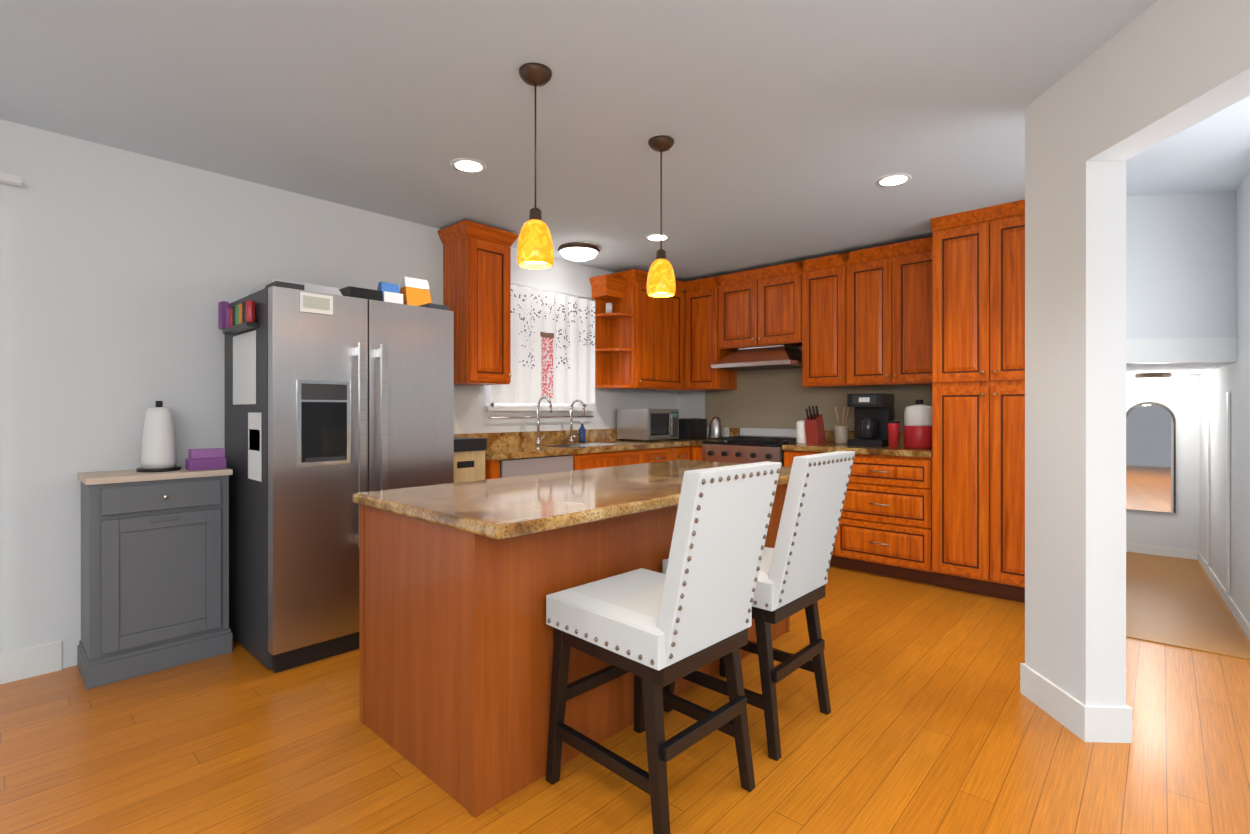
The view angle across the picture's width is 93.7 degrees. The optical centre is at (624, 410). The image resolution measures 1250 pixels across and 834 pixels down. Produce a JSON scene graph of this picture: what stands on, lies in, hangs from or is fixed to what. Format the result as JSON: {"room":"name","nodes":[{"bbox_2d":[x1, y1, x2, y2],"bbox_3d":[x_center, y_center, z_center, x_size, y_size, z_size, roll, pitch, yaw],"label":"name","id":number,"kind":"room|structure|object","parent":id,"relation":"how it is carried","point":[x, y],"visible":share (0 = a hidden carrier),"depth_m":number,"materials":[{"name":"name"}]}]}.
{"room":"kitchen","nodes":[
{"label":"kitchen","id":0,"kind":"room"},
{"bbox_2d":[0,119,677,668],"bbox_3d":[-2.321,-0.039,3.097,0.140,2.460,8.640,0,0,43],"label":"wall","id":1,"kind":"structure","parent":0,"point":[122,273],"depth_m":2.85,"materials":[{"name":"white paint"}]},
{"bbox_2d":[0,172,20,185],"bbox_3d":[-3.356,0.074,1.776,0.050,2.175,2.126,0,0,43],"label":"curtain rod","id":2,"kind":"object","parent":1,"relation":"attached to","point":[6,178],"visible":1,"depth_m":2.52,"materials":[{"name":"white"}]},
{"bbox_2d":[0,641,61,683],"bbox_3d":[-3.887,1.127,1.277,0.014,0.130,3.840,0,0,43],"label":"baseboard","id":3,"kind":"structure","parent":1,"relation":"attached to","point":[20,664],"depth_m":2.61,"materials":[{"name":"white"}]},
{"bbox_2d":[441,220,512,384],"bbox_3d":[-1.042,-0.712,4.138,0.324,1.056,0.345,0,0,43],"label":"upper cabinet","id":4,"kind":"object","parent":1,"relation":"attached to","point":[476,257],"depth_m":4.01,"materials":[{"name":"brown wood"}]},
{"bbox_2d":[485,403,593,410],"bbox_3d":[-0.698,-0.473,4.810,0.155,0.955,1.100,0,0,43],"label":"window","id":5,"kind":"structure","parent":1,"relation":"in","point":[522,407],"depth_m":4.67,"materials":[{"name":"white"}]},
{"bbox_2d":[490,283,594,403],"bbox_3d":[-0.637,-0.518,4.754,0.033,0.925,1.090,0,0,43],"label":"window curtain","id":6,"kind":"object","parent":5,"relation":"hanging from","point":[553,347],"visible":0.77,"depth_m":4.77,"materials":[{"name":"white fabric"}]},
{"bbox_2d":[488,416,593,418],"bbox_3d":[-0.655,0.055,4.771,0.043,0.014,1.080,0,0,43],"label":"towel rail","id":7,"kind":"object","parent":1,"relation":"attached to","point":[536,417],"visible":1,"depth_m":4.68,"materials":[{"name":"silver metal"}]},
{"bbox_2d":[0,552,1249,833],"bbox_3d":[1.719,1.222,1.332,8.800,0.060,11.500,0,0,43],"label":"floor","id":8,"kind":"structure","parent":0,"point":[934,722],"depth_m":2.03,"materials":[{"name":"brown wood"}]},
{"bbox_2d":[77,466,232,689],"bbox_3d":[-2.232,0.741,2.799,0.382,0.900,0.534,0,0,43],"label":"base cabinet","id":9,"kind":"object","parent":8,"relation":"on","point":[154,571],"visible":1,"depth_m":2.67,"materials":[{"name":"grey paint"}]},
{"bbox_2d":[136,401,180,471],"bbox_3d":[-2.245,0.122,2.824,0.170,0.335,0.170,0,0,43],"label":"paper towel holder","id":10,"kind":"object","parent":9,"relation":"on","point":[158,452],"visible":1,"depth_m":2.78,"materials":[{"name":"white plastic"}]},
{"bbox_2d":[185,448,225,470],"bbox_3d":[-2.068,0.240,2.892,0.090,0.099,0.150,0,0,43],"label":"boxes","id":11,"kind":"object","parent":9,"relation":"on","point":[206,459],"visible":1,"depth_m":2.86,"materials":[{"name":"purple"}]},
{"bbox_2d":[218,281,453,672],"bbox_3d":[-1.547,0.303,3.173,0.837,1.775,0.962,0,0,43],"label":"fridge","id":12,"kind":"object","parent":8,"relation":"on","point":[334,403],"visible":0.9,"depth_m":2.82,"materials":[{"name":"grey metal"}]},
{"bbox_2d":[248,277,430,305],"bbox_3d":[-1.542,-0.660,3.217,0.404,0.200,0.849,0,0,43],"label":"boxes","id":13,"kind":"object","parent":12,"relation":"on","point":[414,291],"visible":0.46,"depth_m":3.23,"materials":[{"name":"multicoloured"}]},
{"bbox_2d":[454,436,486,482],"bbox_3d":[-1.171,0.683,3.759,0.560,1.015,0.290,0,0,43],"label":"storage box","id":14,"kind":"object","parent":8,"relation":"on","point":[469,458],"visible":0.1,"depth_m":3.60,"materials":[{"name":"beige wood"}]},
{"bbox_2d":[500,455,572,477],"bbox_3d":[-0.785,0.755,4.169,0.668,0.870,0.615,0,0,43],"label":"dishwasher","id":15,"kind":"object","parent":8,"relation":"on","point":[531,466],"visible":0.17,"depth_m":3.95,"materials":[{"name":"silver plastic"}]},
{"bbox_2d":[359,483,789,817],"bbox_3d":[-0.064,0.774,2.699,0.783,0.834,1.963,0,0,43],"label":"kitchen island","id":16,"kind":"object","parent":8,"relation":"on","point":[456,640],"visible":0.58,"depth_m":1.91,"materials":[{"name":"brown wood"}]},
{"bbox_2d":[353,459,791,539],"bbox_3d":[0.011,0.336,2.688,0.950,0.040,2.090,0,0,43],"label":"island countertop","id":17,"kind":"structure","parent":16,"relation":"on","point":[502,508],"depth_m":2.12,"materials":[{"name":"stone"}]},
{"bbox_2d":[572,449,648,470],"bbox_3d":[-0.318,0.754,4.715,0.617,0.872,0.812,0,0,43],"label":"base cabinet","id":18,"kind":"object","parent":8,"relation":"on","point":[597,460],"depth_m":4.49,"materials":[{"name":"brown wood"}]},
{"bbox_2d":[649,447,676,462],"bbox_3d":[0.047,0.753,5.114,0.617,0.872,0.508,0,0,43],"label":"base cabinet","id":19,"kind":"object","parent":8,"relation":"on","point":[666,453],"depth_m":4.96,"materials":[{"name":"brown wood"}]},
{"bbox_2d":[546,461,780,833],"bbox_3d":[0.117,0.674,1.831,0.623,1.035,0.480,0,0,43],"label":"counter stool","id":20,"kind":"object","parent":8,"relation":"on","point":[687,613],"visible":1,"depth_m":1.68,"materials":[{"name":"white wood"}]},
{"bbox_2d":[677,446,690,459],"bbox_3d":[0.250,0.753,5.335,0.617,0.872,0.328,0,0,43],"label":"base cabinet","id":21,"kind":"object","parent":8,"relation":"on","point":[683,452],"depth_m":5.18,"materials":[{"name":"brown wood"}]},
{"bbox_2d":[454,429,706,459],"bbox_3d":[-0.137,0.243,4.901,0.631,0.146,2.741,0,0,43],"label":"countertop","id":22,"kind":"structure","parent":21,"relation":"on","point":[508,445],"depth_m":4.59,"materials":[{"name":"stone"}]},
{"bbox_2d":[535,396,584,444],"bbox_3d":[-0.494,0.081,4.728,0.185,0.386,0.461,0,0,43],"label":"faucets","id":23,"kind":"object","parent":22,"relation":"on","point":[538,441],"visible":1,"depth_m":4.62,"materials":[{"name":"silver metal"}]},
{"bbox_2d":[579,420,585,442],"bbox_3d":[-0.363,0.177,4.979,0.060,0.193,0.060,0,0,43],"label":"soap bottle","id":24,"kind":"object","parent":22,"relation":"on","point":[582,434],"visible":1,"depth_m":4.96,"materials":[{"name":"blue plastic"}]},
{"bbox_2d":[617,409,678,440],"bbox_3d":[0.226,0.130,5.371,0.418,0.285,0.435,0,0,43],"label":"microwave","id":25,"kind":"object","parent":22,"relation":"on","point":[646,424],"visible":1,"depth_m":5.23,"materials":[{"name":"silver metal"}]},
{"bbox_2d":[678,418,706,439],"bbox_3d":[0.622,0.175,5.595,0.180,0.195,0.300,0,0,43],"label":"toaster","id":26,"kind":"object","parent":22,"relation":"on","point":[692,428],"visible":0.88,"depth_m":5.49,"materials":[{"name":"black plastic"}]},
{"bbox_2d":[702,435,796,466],"bbox_3d":[1.138,0.712,5.093,0.756,0.955,0.682,0,0,43],"label":"range","id":27,"kind":"object","parent":8,"relation":"on","point":[744,449],"visible":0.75,"depth_m":4.92,"materials":[{"name":"silver metal"}]},
{"bbox_2d":[663,451,854,760],"bbox_3d":[0.519,0.674,2.284,0.610,1.035,0.465,0,0,43],"label":"counter stool","id":28,"kind":"object","parent":8,"relation":"on","point":[794,570],"visible":0.67,"depth_m":2.07,"materials":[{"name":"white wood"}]},
{"bbox_2d":[784,450,822,466],"bbox_3d":[1.615,0.754,4.736,0.415,0.872,0.617,0,0,43],"label":"base cabinet","id":29,"kind":"object","parent":8,"relation":"on","point":[789,455],"depth_m":4.60,"materials":[{"name":"brown wood"}]},
{"bbox_2d":[692,346,931,456],"bbox_3d":[1.423,-0.148,4.902,2.257,0.925,0.633,0,0,43],"label":"backsplash","id":30,"kind":"structure","parent":29,"relation":"on","point":[779,398],"depth_m":5.23,"materials":[{"name":"paint"}]},
{"bbox_2d":[708,416,723,437],"bbox_3d":[0.854,0.165,5.477,0.146,0.215,0.150,0,0,43],"label":"kettle","id":31,"kind":"object","parent":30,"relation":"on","point":[716,428],"visible":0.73,"depth_m":5.42,"materials":[{"name":"silver metal"}]},
{"bbox_2d":[796,420,806,443],"bbox_3d":[1.449,0.178,4.795,0.090,0.190,0.090,0,0,43],"label":"canister","id":32,"kind":"object","parent":30,"relation":"on","point":[800,433],"visible":0.79,"depth_m":4.76,"materials":[{"name":"white plastic"}]},
{"bbox_2d":[805,406,826,443],"bbox_3d":[1.541,0.118,4.747,0.100,0.310,0.207,0,0,43],"label":"knife block","id":33,"kind":"object","parent":30,"relation":"on","point":[814,428],"visible":1,"depth_m":4.70,"materials":[{"name":"red wood"}]},
{"bbox_2d":[834,407,849,443],"bbox_3d":[1.769,0.122,4.792,0.122,0.302,0.122,0,0,43],"label":"utensil crock","id":34,"kind":"object","parent":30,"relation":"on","point":[841,434],"visible":0.96,"depth_m":4.75,"materials":[{"name":"beige ceramic"}]},
{"bbox_2d":[847,393,893,446],"bbox_3d":[1.902,0.073,4.534,0.260,0.400,0.273,0,0,43],"label":"coffee maker","id":35,"kind":"object","parent":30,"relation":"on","point":[873,413],"visible":0.98,"depth_m":4.47,"materials":[{"name":"black plastic"}]},
{"bbox_2d":[887,421,899,447],"bbox_3d":[1.940,0.176,4.236,0.084,0.195,0.082,0,0,43],"label":"tumbler","id":36,"kind":"object","parent":30,"relation":"on","point":[893,432],"visible":0.98,"depth_m":4.21,"materials":[{"name":"red plastic"}]},
{"bbox_2d":[904,400,931,447],"bbox_3d":[2.157,0.098,4.295,0.207,0.350,0.210,0,0,43],"label":"canister","id":37,"kind":"object","parent":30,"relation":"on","point":[918,425],"visible":0.94,"depth_m":4.21,"materials":[{"name":"red plastic"}]},
{"bbox_2d":[823,452,934,584],"bbox_3d":[1.992,0.754,4.390,0.727,0.872,0.617,0,0,43],"label":"base cabinet","id":38,"kind":"object","parent":8,"relation":"on","point":[885,525],"depth_m":4.12,"materials":[{"name":"brown wood"}]},
{"bbox_2d":[930,199,1024,602],"bbox_3d":[2.529,-0.043,3.862,0.772,2.467,0.669,0,0,43],"label":"pantry cabinet","id":39,"kind":"object","parent":8,"relation":"on","point":[978,401],"visible":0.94,"depth_m":3.72,"materials":[{"name":"brown wood"}]},
{"bbox_2d":[1126,552,1249,659],"bbox_3d":[3.546,1.187,3.877,0.540,0.006,2.410,0,0,39],"label":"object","id":40,"kind":"structure","parent":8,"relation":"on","point":[1174,601],"depth_m":3.48,"materials":[{"name":"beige carpet"}]},
{"bbox_2d":[0,0,1249,281],"bbox_3d":[1.719,-1.308,1.331,8.800,0.080,11.500,0,0,43],"label":"ceiling","id":41,"kind":"structure","parent":0,"point":[796,130],"depth_m":2.46,"materials":[{"name":"white paint"}]},
{"bbox_2d":[450,158,486,173],"bbox_3d":[-0.811,-1.266,3.041,0.184,0.005,0.184,0,0,43],"label":"recessed light","id":42,"kind":"object","parent":41,"relation":"in","point":[468,166],"visible":1,"depth_m":3.04,"materials":[{"name":"white"}]},
{"bbox_2d":[517,62,553,268],"bbox_3d":[-0.336,-0.906,2.198,0.138,0.724,0.138,0,0,43],"label":"pendant light","id":43,"kind":"object","parent":41,"relation":"hanging from","point":[535,250],"visible":1,"depth_m":2.16,"materials":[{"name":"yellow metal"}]},
{"bbox_2d":[558,242,599,261],"bbox_3d":[-0.361,-1.222,4.582,0.328,0.095,0.328,0,0,43],"label":"flush ceiling light","id":44,"kind":"object","parent":41,"relation":"attached to","point":[578,251],"visible":1,"depth_m":4.48,"materials":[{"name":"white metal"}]},
{"bbox_2d":[645,234,669,241],"bbox_3d":[0.239,-1.267,4.303,0.184,0.005,0.184,0,0,43],"label":"recessed light","id":45,"kind":"object","parent":41,"relation":"in","point":[654,237],"visible":0.94,"depth_m":4.29,"materials":[{"name":"white"}]},
{"bbox_2d":[647,135,675,296],"bbox_3d":[0.171,-0.906,2.765,0.138,0.724,0.138,0,0,43],"label":"pendant light","id":46,"kind":"object","parent":41,"relation":"hanging from","point":[661,282],"visible":0.98,"depth_m":2.73,"materials":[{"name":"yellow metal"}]},
{"bbox_2d":[876,174,911,186],"bbox_3d":[1.481,-1.266,3.231,0.184,0.005,0.184,0,0,43],"label":"recessed light","id":47,"kind":"object","parent":41,"relation":"in","point":[893,180],"visible":1,"depth_m":3.23,"materials":[{"name":"white"}]},
{"bbox_2d":[678,289,902,437],"bbox_3d":[1.849,-0.041,5.039,3.380,2.460,0.140,0,0,43],"label":"wall","id":48,"kind":"structure","parent":0,"point":[691,404],"depth_m":5.94,"materials":[{"name":"white paint"}]},
{"bbox_2d":[681,275,736,390],"bbox_3d":[0.806,-0.708,5.631,0.505,1.026,0.387,0,0,43],"label":"upper cabinet","id":49,"kind":"object","parent":48,"relation":"attached to","point":[703,301],"depth_m":5.53,"materials":[{"name":"brown wood"}]},
{"bbox_2d":[725,272,748,351],"bbox_3d":[1.140,-0.893,5.365,0.473,0.656,0.325,0,0,43],"label":"upper cabinet","id":50,"kind":"object","parent":48,"relation":"attached to","point":[736,284],"depth_m":5.27,"materials":[{"name":"brown wood"}]},
{"bbox_2d":[749,261,800,346],"bbox_3d":[1.397,-0.893,5.130,0.472,0.656,0.325,0,0,43],"label":"upper cabinet","id":51,"kind":"object","parent":48,"relation":"attached to","point":[775,292],"depth_m":5.01,"materials":[{"name":"brown wood"}]},
{"bbox_2d":[793,256,836,387],"bbox_3d":[1.707,-0.708,4.846,0.495,1.026,0.325,0,0,43],"label":"upper cabinet","id":52,"kind":"object","parent":48,"relation":"attached to","point":[818,275],"depth_m":4.75,"materials":[{"name":"brown wood"}]},
{"bbox_2d":[711,345,801,370],"bbox_3d":[1.218,-0.466,5.179,0.760,0.189,0.494,0,0,43],"label":"range hood","id":53,"kind":"object","parent":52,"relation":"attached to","point":[767,357],"visible":0.83,"depth_m":5.04,"materials":[{"name":"silver metal"}]},
{"bbox_2d":[837,248,880,386],"bbox_3d":[1.971,-0.708,4.603,0.472,1.026,0.325,0,0,43],"label":"upper cabinet","id":54,"kind":"object","parent":48,"relation":"attached to","point":[860,318],"depth_m":4.53,"materials":[{"name":"brown wood"}]},
{"bbox_2d":[881,237,931,385],"bbox_3d":[2.204,-0.708,4.390,0.409,1.026,0.325,0,0,43],"label":"upper cabinet","id":55,"kind":"object","parent":48,"relation":"attached to","point":[906,267],"depth_m":4.30,"materials":[{"name":"brown wood"}]},
{"bbox_2d":[1025,0,1249,705],"bbox_3d":[1.609,-0.037,-0.713,0.140,2.460,6.345,0,0,3],"label":"partition column","id":56,"kind":"structure","parent":0,"point":[1157,72],"depth_m":2.11,"materials":[{"name":"white paint"}]},
{"bbox_2d":[1020,663,1131,742],"bbox_3d":[1.741,1.129,2.285,0.164,0.125,0.369,0,0,3],"label":"baseboard","id":57,"kind":"structure","parent":56,"relation":"attached to","point":[1104,724],"depth_m":2.14,"materials":[{"name":"white wood"}]},
{"bbox_2d":[1126,375,1199,550],"bbox_3d":[4.385,-0.041,4.908,0.600,2.460,0.150,0,0,39],"label":"wall","id":58,"kind":"structure","parent":0,"point":[1178,397],"depth_m":4.73,"materials":[{"name":"white paint"}]},
{"bbox_2d":[1126,402,1175,512],"bbox_3d":[4.329,0.380,4.839,0.320,0.900,0.020,0,0,39],"label":"mirror","id":59,"kind":"object","parent":58,"relation":"attached to","point":[1150,456],"visible":0.88,"depth_m":4.82,"materials":[{"name":"silver mirror"}]},
{"bbox_2d":[1126,192,1236,376],"bbox_3d":[3.697,-0.775,4.062,0.600,0.990,2.030,0,0,39],"label":"wall","id":60,"kind":"structure","parent":0,"point":[1180,284],"depth_m":3.44,"materials":[{"name":"white paint"}]},
{"bbox_2d":[1135,373,1171,385],"bbox_3d":[3.998,-0.232,4.437,0.208,0.095,0.208,0,0,43],"label":"light","id":61,"kind":"object","parent":60,"relation":"attached to","point":[1151,379],"visible":1,"depth_m":4.38,"materials":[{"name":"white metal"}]},
{"bbox_2d":[1199,169,1249,623],"bbox_3d":[3.914,-0.040,3.754,0.277,2.460,2.538,0,0,43],"label":"wall","id":62,"kind":"structure","parent":0,"point":[1218,384],"depth_m":2.87,"materials":[{"name":"white paint"}]},
{"bbox_3d":[3.340,-0.040,4.147,0.217,2.460,2.649,0,0,43],"label":"wall","id":63,"kind":"structure","parent":0,"visible":0},
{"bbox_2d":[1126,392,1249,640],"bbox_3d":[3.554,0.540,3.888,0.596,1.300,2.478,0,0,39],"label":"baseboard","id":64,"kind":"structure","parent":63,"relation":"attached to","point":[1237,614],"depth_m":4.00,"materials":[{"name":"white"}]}
]}

